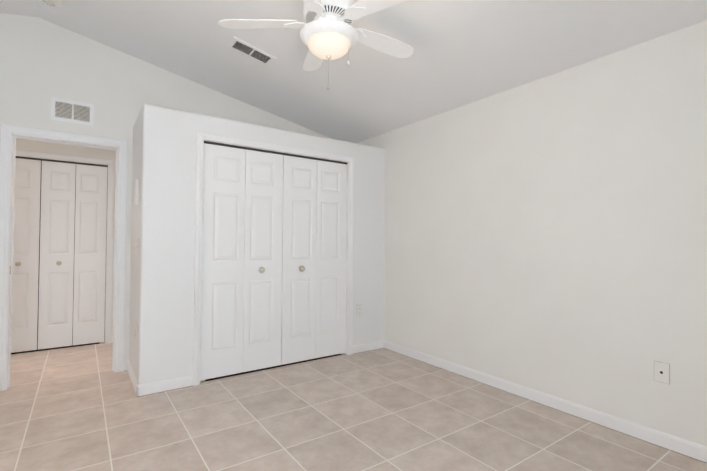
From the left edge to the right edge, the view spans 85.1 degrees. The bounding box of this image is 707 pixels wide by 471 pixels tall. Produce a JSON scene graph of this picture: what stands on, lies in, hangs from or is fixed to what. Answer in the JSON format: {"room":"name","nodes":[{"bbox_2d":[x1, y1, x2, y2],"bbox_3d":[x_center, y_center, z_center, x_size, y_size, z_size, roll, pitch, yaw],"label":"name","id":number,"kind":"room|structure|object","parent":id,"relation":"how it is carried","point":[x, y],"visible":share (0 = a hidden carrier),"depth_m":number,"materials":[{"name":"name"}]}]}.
{"room":"empty bedroom","nodes":[
{"label":"empty bedroom","id":0,"kind":"room"},
{"bbox_2d":[11,138,115,353],"bbox_3d":[-2.802,0.023,4.659,6.157,2.490,0.120,1,-1,-35],"label":"wall","id":1,"kind":"structure","parent":0,"point":[49,147],"depth_m":4.34,"materials":[{"name":"paint"}]},
{"bbox_2d":[15,149,114,343],"bbox_3d":[-3.429,0.176,4.202,1.359,2.158,0.138,1,-1,-35],"label":"door frame","id":2,"kind":"structure","parent":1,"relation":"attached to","point":[107,219],"depth_m":4.51,"materials":[{"name":"white paint"}]},
{"bbox_2d":[11,158,40,352],"bbox_3d":[-3.552,0.207,4.107,0.302,2.056,0.034,1,-1,-35],"label":"hall door","id":3,"kind":"structure","parent":2,"relation":"attached to","point":[26,255],"depth_m":4.12,"materials":[{"name":"white paint"}]},
{"bbox_2d":[38,161,75,349],"bbox_3d":[-3.299,0.212,4.286,0.302,2.056,0.034,1,-1,-35],"label":"hall door","id":4,"kind":"structure","parent":2,"relation":"attached to","point":[55,310],"depth_m":4.27,"materials":[{"name":"white paint"}]},
{"bbox_2d":[73,164,107,344],"bbox_3d":[-3.050,0.217,4.463,0.302,2.056,0.034,1,-1,-35],"label":"hall door","id":5,"kind":"structure","parent":2,"relation":"attached to","point":[90,258],"depth_m":4.45,"materials":[{"name":"white paint"}]},
{"bbox_2d":[0,13,331,360],"bbox_3d":[-1.748,-0.307,3.941,4.037,3.142,0.120,1,-1,-35],"label":"wall","id":6,"kind":"structure","parent":0,"point":[42,62],"depth_m":3.47,"materials":[{"name":"paint"}]},
{"bbox_2d":[0,123,127,390],"bbox_3d":[-2.518,0.178,3.379,0.886,2.142,0.138,1,-1,-35],"label":"door frame","id":7,"kind":"structure","parent":6,"relation":"attached to","point":[7,131],"depth_m":3.21,"materials":[{"name":"white paint"}]},
{"bbox_2d":[51,97,93,125],"bbox_3d":[-2.456,-1.083,3.368,0.304,0.194,0.010,1,-1,-35],"label":"air vent","id":8,"kind":"object","parent":6,"relation":"in","point":[65,110],"visible":1,"depth_m":3.37,"materials":[{"name":"white metal"}]},
{"bbox_2d":[124,360,128,370],"bbox_3d":[-2.114,1.212,3.583,0.042,0.088,0.013,1,-1,-35],"label":"baseboard","id":9,"kind":"structure","parent":6,"relation":"attached to","point":[125,365],"depth_m":3.57,"materials":[{"name":"white paint"}]},
{"bbox_2d":[129,103,384,384],"bbox_3d":[-0.866,0.123,4.032,2.479,2.300,0.742,1,-1,-35],"label":"wall","id":10,"kind":"structure","parent":0,"point":[163,258],"depth_m":3.20,"materials":[{"name":"paint"}]},
{"bbox_2d":[127,361,138,396],"bbox_3d":[-1.888,1.208,3.288,0.013,0.088,0.756,1,-1,-35],"label":"baseboard","id":11,"kind":"structure","parent":10,"relation":"attached to","point":[132,377],"depth_m":3.23,"materials":[{"name":"white paint"}]},
{"bbox_2d":[133,180,138,205],"bbox_3d":[-1.711,-0.338,3.063,0.035,0.209,0.331,1,-1,-35],"label":"light switch","id":12,"kind":"object","parent":10,"relation":"attached to","point":[136,188],"visible":0.98,"depth_m":3.03,"materials":[{"name":"white plastic"}]},
{"bbox_2d":[137,375,192,396],"bbox_3d":[-1.511,1.208,3.100,0.412,0.088,0.013,1,-1,-35],"label":"baseboard","id":13,"kind":"structure","parent":10,"relation":"attached to","point":[164,385],"depth_m":3.09,"materials":[{"name":"white paint"}]},
{"bbox_2d":[200,143,245,380],"bbox_3d":[-1.160,0.225,3.423,0.371,2.036,0.034,1,-1,-35],"label":"closet door","id":14,"kind":"structure","parent":10,"relation":"in","point":[222,301],"depth_m":3.41,"materials":[{"name":"white paint"}]},
{"bbox_2d":[243,150,282,371],"bbox_3d":[-0.854,0.231,3.640,0.371,2.036,0.034,1,-1,-35],"label":"closet door","id":15,"kind":"structure","parent":10,"relation":"in","point":[263,248],"depth_m":3.62,"materials":[{"name":"white paint"}]},
{"bbox_2d":[258,267,264,272],"bbox_3d":[-0.849,0.325,3.594,0.062,0.062,0.049,1,-1,-35],"label":"door knob","id":16,"kind":"object","parent":15,"relation":"attached to","point":[261,269],"visible":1,"depth_m":3.60,"materials":[{"name":"silver metal"}]},
{"bbox_2d":[200,354,343,382],"bbox_3d":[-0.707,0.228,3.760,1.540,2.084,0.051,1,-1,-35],"label":"door track","id":17,"kind":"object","parent":10,"relation":"in","point":[269,368],"depth_m":3.66,"materials":[{"name":"grey"}]},
{"bbox_2d":[193,131,353,385],"bbox_3d":[-0.707,0.222,3.760,1.550,2.095,0.115,1,-1,-35],"label":"door frame","id":18,"kind":"structure","parent":10,"relation":"attached to","point":[347,246],"depth_m":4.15,"materials":[{"name":"white paint"}]},
{"bbox_2d":[204,141,346,163],"bbox_3d":[-0.691,-0.795,3.766,1.506,0.019,0.036,1,-1,-35],"label":"trim","id":19,"kind":"structure","parent":10,"relation":"attached to","point":[246,148],"depth_m":3.68,"materials":[{"name":"grey"}]},
{"bbox_2d":[281,155,316,364],"bbox_3d":[-0.545,0.237,3.859,0.371,2.036,0.034,1,-1,-35],"label":"closet door","id":20,"kind":"structure","parent":10,"relation":"in","point":[298,308],"depth_m":3.84,"materials":[{"name":"white paint"}]},
{"bbox_2d":[315,160,346,357],"bbox_3d":[-0.239,0.243,4.076,0.371,2.036,0.034,1,-1,-35],"label":"closet door","id":21,"kind":"structure","parent":10,"relation":"in","point":[330,315],"depth_m":4.06,"materials":[{"name":"white paint"}]},
{"bbox_2d":[357,305,361,315],"bbox_3d":[0.067,0.822,4.225,0.075,0.119,0.008,1,-1,-35],"label":"outlet","id":22,"kind":"object","parent":10,"relation":"attached to","point":[359,310],"visible":1,"depth_m":4.22,"materials":[{"name":"white plastic"}]},
{"bbox_2d":[353,340,383,353],"bbox_3d":[0.171,1.242,4.292,0.450,0.088,0.013,1,-1,-35],"label":"baseboard","id":23,"kind":"structure","parent":10,"relation":"attached to","point":[365,347],"depth_m":4.28,"materials":[{"name":"white paint"}]},
{"bbox_2d":[0,343,706,470],"bbox_3d":[-1.255,1.283,2.438,6.357,0.080,6.910,1,-1,-35],"label":"floor","id":24,"kind":"structure","parent":0,"point":[82,408],"depth_m":2.55,"materials":[{"name":"tile"}]},
{"bbox_2d":[0,0,706,142],"bbox_3d":[-0.324,-1.577,1.966,4.277,0.725,5.012,1,-1,-35],"label":"ceiling","id":25,"kind":"structure","parent":0,"point":[465,52],"depth_m":3.02,"materials":[{"name":"paint"}]},
{"bbox_2d":[43,0,61,6],"bbox_3d":[-2.313,-1.799,2.936,0.148,0.070,0.148,1,-1,-35],"label":"smoke detector","id":26,"kind":"object","parent":25,"relation":"attached to","point":[54,3],"visible":1,"depth_m":2.95,"materials":[{"name":"white plastic"}]},
{"bbox_2d":[226,36,275,65],"bbox_3d":[-0.857,-1.542,3.242,0.366,0.074,0.197,1,-1,-35],"label":"ceiling vent","id":27,"kind":"object","parent":25,"relation":"in","point":[236,44],"visible":1,"depth_m":3.23,"materials":[{"name":"white metal"}]},
{"bbox_2d":[218,0,413,89],"bbox_3d":[-0.101,-1.221,2.323,1.217,0.712,1.267,1,-1,-35],"label":"fan","id":28,"kind":"object","parent":25,"relation":"hanging from","point":[328,31],"visible":1,"depth_m":2.24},
{"bbox_2d":[357,20,706,445],"bbox_3d":[1.360,0.006,3.142,0.120,2.540,5.012,1,-1,-35],"label":"wall","id":29,"kind":"structure","parent":0,"point":[547,235],"depth_m":2.75,"materials":[{"name":"paint"}]},
{"bbox_2d":[384,340,706,462],"bbox_3d":[1.510,1.227,2.780,0.013,0.088,4.029,1,-1,-35],"label":"baseboard","id":30,"kind":"structure","parent":29,"relation":"attached to","point":[693,450],"depth_m":2.72,"materials":[{"name":"white paint"}]},
{"bbox_2d":[654,361,669,383],"bbox_3d":[1.849,0.823,2.312,0.013,0.121,0.077,1,-1,-35],"label":"outlet","id":31,"kind":"object","parent":29,"relation":"attached to","point":[662,372],"visible":1,"depth_m":2.31,"materials":[{"name":"white plastic"}]}
]}

